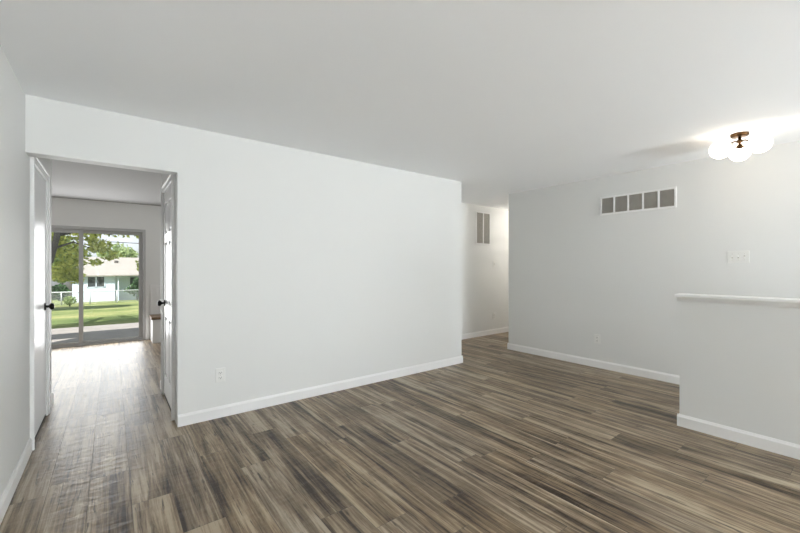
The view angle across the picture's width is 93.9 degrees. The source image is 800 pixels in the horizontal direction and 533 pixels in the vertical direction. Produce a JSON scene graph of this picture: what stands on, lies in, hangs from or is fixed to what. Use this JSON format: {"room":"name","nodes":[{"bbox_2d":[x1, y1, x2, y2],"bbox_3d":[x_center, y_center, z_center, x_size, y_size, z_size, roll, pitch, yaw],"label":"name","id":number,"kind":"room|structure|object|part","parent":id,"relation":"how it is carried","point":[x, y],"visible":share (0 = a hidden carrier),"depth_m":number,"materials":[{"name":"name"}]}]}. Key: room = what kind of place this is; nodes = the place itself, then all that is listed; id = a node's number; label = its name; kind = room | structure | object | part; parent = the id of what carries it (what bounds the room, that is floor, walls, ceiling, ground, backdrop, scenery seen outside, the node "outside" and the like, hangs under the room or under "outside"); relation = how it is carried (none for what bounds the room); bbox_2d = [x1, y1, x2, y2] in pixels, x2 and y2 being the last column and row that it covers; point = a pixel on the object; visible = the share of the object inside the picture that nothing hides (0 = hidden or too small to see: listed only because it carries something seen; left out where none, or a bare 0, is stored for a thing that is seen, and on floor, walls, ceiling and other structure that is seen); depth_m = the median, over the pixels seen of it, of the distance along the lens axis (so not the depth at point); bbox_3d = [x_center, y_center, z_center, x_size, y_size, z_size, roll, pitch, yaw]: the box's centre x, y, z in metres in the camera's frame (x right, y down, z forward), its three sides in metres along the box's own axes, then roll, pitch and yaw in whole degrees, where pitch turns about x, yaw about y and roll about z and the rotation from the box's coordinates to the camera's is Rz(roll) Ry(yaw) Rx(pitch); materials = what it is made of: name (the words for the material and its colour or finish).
{"room":"empty living room","nodes":[
{"label":"empty living room","id":0,"kind":"room"},
{"bbox_2d":[0,45,50,497],"bbox_3d":[-0.292,0.070,-0.573,0.250,2.440,10.250,0,0,-38],"label":"wall","id":1,"kind":"structure","parent":0,"point":[14,161],"depth_m":2.21,"materials":[{"name":"paint"}]},
{"bbox_2d":[0,438,31,524],"bbox_3d":[0.116,1.243,-0.886,0.014,0.095,8.855,0,0,-38],"label":"baseboard","id":2,"kind":"structure","parent":1,"relation":"attached to","point":[8,493],"depth_m":2.16,"materials":[{"name":"paint"}]},
{"bbox_2d":[30,156,54,450],"bbox_3d":[-2.872,0.237,2.944,0.176,2.106,0.858,0,0,-38],"label":"door","id":3,"kind":"structure","parent":1,"relation":"in","point":[40,305],"depth_m":2.91,"materials":[{"name":"paint"}]},
{"bbox_3d":[-2.992,0.335,3.192,0.062,0.058,0.058,0,0,-38],"label":"knob","id":4,"kind":"part","parent":3,"relation":"part of","materials":[{"name":"black metal"}]},
{"bbox_2d":[50,392,53,408],"bbox_3d":[-3.257,1.243,3.409,0.114,0.095,0.352,0,0,-38],"label":"baseboard","id":5,"kind":"structure","parent":1,"relation":"attached to","point":[52,394],"depth_m":3.49,"materials":[{"name":"paint"}]},
{"bbox_2d":[51,197,160,338],"bbox_3d":[-4.667,0.090,6.629,5.500,2.400,0.120,0,0,-38],"label":"wall","id":6,"kind":"structure","parent":0,"point":[66,210],"depth_m":6.43,"materials":[{"name":"paint"}]},
{"bbox_2d":[51,222,148,348],"bbox_3d":[-5.243,0.288,6.177,1.815,2.005,0.134,0,0,-38],"label":"door","id":7,"kind":"structure","parent":6,"relation":"in","point":[142,232],"depth_m":6.45,"materials":[{"name":"metal"}]},
{"bbox_3d":[-5.552,0.327,5.919,0.819,1.880,0.030,0,0,-38],"label":"sliding sash","id":8,"kind":"part","parent":7,"relation":"part of","materials":[{"name":"glass"}]},
{"bbox_3d":[-4.953,0.327,6.431,0.854,1.880,0.030,0,0,-38],"label":"fixed sash","id":9,"kind":"part","parent":7,"relation":"part of","materials":[{"name":"glass"}]},
{"bbox_2d":[51,159,161,205],"bbox_3d":[-3.110,-1.280,5.035,6.020,0.340,4.548,0,0,-38],"label":"ceiling","id":10,"kind":"structure","parent":0,"point":[72,180],"depth_m":4.96,"materials":[{"name":"paint"}]},
{"bbox_2d":[162,174,170,193],"bbox_3d":[-2.105,0.070,3.624,0.250,2.440,1.088,0,0,-38],"label":"wall","id":11,"kind":"structure","parent":0,"point":[164,176],"depth_m":3.77,"materials":[{"name":"paint"}]},
{"bbox_2d":[157,174,174,420],"bbox_3d":[-2.143,0.237,3.505,0.176,2.106,0.858,0,0,-38],"label":"door","id":12,"kind":"structure","parent":11,"relation":"in","point":[167,303],"depth_m":3.47,"materials":[{"name":"paint"}]},
{"bbox_2d":[25,94,461,423],"bbox_3d":[-0.868,0.070,3.816,4.196,2.440,0.120,0,0,-38],"label":"wall","id":13,"kind":"structure","parent":0,"point":[296,269],"depth_m":3.54,"materials":[{"name":"paint"}]},
{"bbox_2d":[216,367,224,382],"bbox_3d":[-1.543,0.928,3.214,0.075,0.120,0.009,0,0,-38],"label":"power outlet","id":14,"kind":"object","parent":13,"relation":"attached to","point":[220,372],"visible":1,"depth_m":3.21,"materials":[{"name":"white plastic"}]},
{"bbox_2d":[177,327,508,426],"bbox_3d":[0.580,1.243,5.554,6.860,0.095,1.135,0,0,-38],"label":"baseboard","id":15,"kind":"structure","parent":13,"relation":"attached to","point":[194,417],"depth_m":3.73,"materials":[{"name":"paint"}]},
{"bbox_2d":[0,0,799,209],"bbox_3d":[1.811,-1.300,3.138,8.100,0.300,13.560,0,0,-38],"label":"ceiling","id":16,"kind":"structure","parent":0,"point":[499,99],"depth_m":2.21,"materials":[{"name":"paint"}]},
{"bbox_2d":[709,131,772,160],"bbox_3d":[2.954,-1.047,3.227,0.389,0.206,0.400,0,0,-38],"label":"ceiling light","id":17,"kind":"object","parent":16,"relation":"attached to","point":[759,143],"visible":1,"depth_m":3.20,"materials":[{"name":"white glass"}]},
{"bbox_3d":[2.787,-1.022,3.252,0.156,0.156,0.156,0,0,-38],"label":"globe","id":18,"kind":"part","parent":17,"relation":"part of","materials":[{"name":"white glass"}]},
{"bbox_3d":[3.023,-1.022,3.327,0.156,0.156,0.156,0,0,-38],"label":"globe","id":19,"kind":"part","parent":17,"relation":"part of","materials":[{"name":"white glass"}]},
{"bbox_3d":[2.927,-1.081,3.222,0.040,0.079,0.040,0,0,-38],"label":"stem","id":20,"kind":"part","parent":17,"relation":"part of","materials":[{"name":"gold metal"}]},
{"bbox_3d":[2.970,-1.022,3.085,0.156,0.156,0.156,0,0,-38],"label":"globe","id":21,"kind":"part","parent":17,"relation":"part of","materials":[{"name":"white glass"}]},
{"bbox_2d":[0,332,799,532],"bbox_3d":[1.138,1.350,2.619,9.800,0.120,13.560,0,0,-38],"label":"floor","id":22,"kind":"structure","parent":0,"point":[501,439],"depth_m":2.52,"materials":[{"name":"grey wood"}]},
{"bbox_2d":[149,284,160,342],"bbox_3d":[-3.875,0.800,6.851,1.175,0.980,0.493,0,0,-38],"label":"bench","id":23,"kind":"object","parent":22,"relation":"on","point":[155,289],"visible":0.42,"depth_m":6.68,"materials":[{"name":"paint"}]},
{"bbox_3d":[-3.875,0.872,6.851,1.175,0.043,0.493,0,0,-38],"label":"seat","id":24,"kind":"part","parent":23,"relation":"part of","materials":[{"name":"brown wood"}]},
{"bbox_3d":[-4.010,0.580,7.042,1.155,0.539,0.024,0,0,-38],"label":"panel","id":25,"kind":"part","parent":23,"relation":"part of","materials":[{"name":"paint"}]},
{"bbox_2d":[462,203,508,333],"bbox_3d":[0.346,0.070,6.160,6.730,2.440,0.110,0,0,-38],"label":"wall","id":26,"kind":"structure","parent":0,"point":[485,287],"depth_m":7.07,"materials":[{"name":"paint"}]},
{"bbox_2d":[476,211,489,244],"bbox_3d":[1.565,-0.730,7.021,0.410,0.610,0.014,0,0,-38],"label":"air vent","id":27,"kind":"object","parent":26,"relation":"in","point":[482,218],"visible":1,"depth_m":7.01,"materials":[{"name":"metal"}]},
{"bbox_2d":[509,141,799,375],"bbox_3d":[4.512,0.070,2.355,0.120,2.440,9.022,0,0,-38],"label":"wall","id":28,"kind":"structure","parent":0,"point":[577,273],"depth_m":4.38,"materials":[{"name":"paint"}]},
{"bbox_2d":[507,343,679,384],"bbox_3d":[4.441,1.243,2.435,0.134,0.095,8.836,0,0,-38],"label":"baseboard","id":29,"kind":"structure","parent":28,"relation":"attached to","point":[656,375],"depth_m":4.76,"materials":[{"name":"paint"}]},
{"bbox_2d":[594,334,599,343],"bbox_3d":[2.537,0.925,4.811,0.009,0.120,0.075,0,0,-38],"label":"power outlet","id":30,"kind":"object","parent":28,"relation":"attached to","point":[596,336],"visible":1,"depth_m":4.81,"materials":[{"name":"white plastic"}]},
{"bbox_2d":[600,186,676,214],"bbox_3d":[2.807,-0.777,4.457,0.014,0.232,0.820,0,0,-38],"label":"air vent","id":31,"kind":"object","parent":28,"relation":"in","point":[663,198],"visible":1,"depth_m":4.42,"materials":[{"name":"metal"}]},
{"bbox_2d":[728,251,749,262],"bbox_3d":[3.368,-0.102,3.723,0.021,0.120,0.164,0,0,-38],"label":"light switch","id":32,"kind":"object","parent":28,"relation":"attached to","point":[733,256],"visible":1,"depth_m":3.72,"materials":[{"name":"white plastic"}]},
{"bbox_2d":[680,301,799,444],"bbox_3d":[3.124,0.768,2.043,0.120,1.045,2.622,0,0,-38],"label":"wall","id":33,"kind":"structure","parent":0,"point":[740,364],"depth_m":2.74,"materials":[{"name":"paint"}]},
{"bbox_2d":[674,293,799,307],"bbox_3d":[3.116,0.231,2.054,0.176,0.024,2.650,0,0,-38],"label":"trim","id":34,"kind":"structure","parent":33,"relation":"on","point":[686,295],"depth_m":2.74,"materials":[{"name":"paint"}]},
{"bbox_2d":[677,413,799,459],"bbox_3d":[3.120,1.243,2.048,0.148,0.095,2.636,0,0,-38],"label":"baseboard","id":35,"kind":"structure","parent":33,"relation":"attached to","point":[792,450],"depth_m":2.73,"materials":[{"name":"paint"}]},
{"label":"outside","id":36,"kind":"structure","parent":0,"visible":0},
{"bbox_2d":[51,299,138,328],"bbox_3d":[-30.521,4.862,39.604,180.000,6.743,160.000,0,0,-38],"label":"lawn","id":37,"kind":"structure","parent":36,"point":[100,313],"depth_m":16.00,"materials":[{"name":"green plant"}]},
{"bbox_2d":[51,283,70,300],"bbox_3d":[-31.555,2.432,33.112,3.727,2.110,1.519,0,0,-38],"label":"hedge","id":38,"kind":"object","parent":37,"relation":"on","point":[57,288],"visible":0.27,"depth_m":33.50,"materials":[{"name":"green plant"}]},
{"bbox_2d":[51,232,74,282],"bbox_3d":[-23.200,-1.936,18.497,10.643,8.868,7.558,0,0,7],"label":"tree","id":39,"kind":"object","parent":37,"relation":"on","point":[56,259],"visible":0.02,"depth_m":20.17,"materials":[{"name":"green plant"}]},
{"bbox_2d":[63,296,76,305],"bbox_3d":[-25.213,2.597,28.561,0.885,0.925,0.847,0,0,-38],"label":"bush","id":40,"kind":"object","parent":37,"relation":"on","point":[69,299],"visible":1,"depth_m":28.45,"materials":[{"name":"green plant"}]},
{"bbox_2d":[60,243,91,300],"bbox_3d":[-55.010,0.504,61.115,7.383,10.327,6.964,0,0,-38],"label":"tree","id":41,"kind":"object","parent":37,"relation":"on","point":[89,255],"visible":0.05,"depth_m":62.66,"materials":[{"name":"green plant"}]},
{"bbox_2d":[51,232,138,283],"bbox_3d":[-9.033,-1.559,8.077,5.111,6.596,9.213,0,0,-1],"label":"shade tree","id":42,"kind":"object","parent":37,"relation":"on","point":[71,272],"visible":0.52,"depth_m":9.97,"materials":[{"name":"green plant"}]},
{"bbox_2d":[51,289,138,304],"bbox_3d":[-26.248,2.725,34.059,14.000,1.239,0.090,0,0,-38],"label":"fence","id":43,"kind":"object","parent":37,"relation":"on","point":[116,291],"visible":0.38,"depth_m":33.45,"materials":[{"name":"metal"}]},
{"bbox_3d":[-26.248,2.150,34.059,14.000,0.090,0.090,0,0,-38],"label":"rail","id":44,"kind":"part","parent":43,"relation":"part of","materials":[{"name":"metal"}]},
{"bbox_2d":[72,257,138,301],"bbox_3d":[-34.362,1.615,49.584,14.700,5.750,8.700,0,0,-38],"label":"house","id":45,"kind":"structure","parent":37,"relation":"on","point":[116,274],"depth_m":45.13,"materials":[{"name":"white"}]},
{"bbox_3d":[-35.959,1.730,44.235,1.500,1.180,0.035,0,0,-38],"label":"pane","id":46,"kind":"part","parent":45,"relation":"part of","materials":[{"name":"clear glass"}]},
{"bbox_3d":[-33.625,2.340,48.054,1.720,2.120,0.035,0,0,-38],"label":"pane","id":47,"kind":"part","parent":45,"relation":"part of","materials":[{"name":"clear glass"}]},
{"bbox_2d":[96,241,138,257],"bbox_3d":[-48.152,0.535,63.940,6.164,10.037,6.050,0,0,-38],"label":"tree","id":48,"kind":"object","parent":37,"relation":"on","point":[127,252],"visible":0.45,"depth_m":63.42,"materials":[{"name":"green plant"}]},
{"bbox_2d":[124,277,138,299],"bbox_3d":[-29.974,2.456,42.492,2.414,2.804,1.688,0,0,-38],"label":"evergreen shrub","id":49,"kind":"object","parent":37,"relation":"on","point":[135,284],"visible":0.49,"depth_m":42.24,"materials":[{"name":"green plant"}]},
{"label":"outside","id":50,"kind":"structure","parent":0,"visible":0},
{"bbox_2d":[51,322,138,343],"bbox_3d":[-6.063,1.555,7.867,18.000,0.270,3.535,0,0,-38],"label":"patio","id":51,"kind":"structure","parent":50,"point":[59,335],"depth_m":8.12,"materials":[{"name":"concrete"}]}
]}

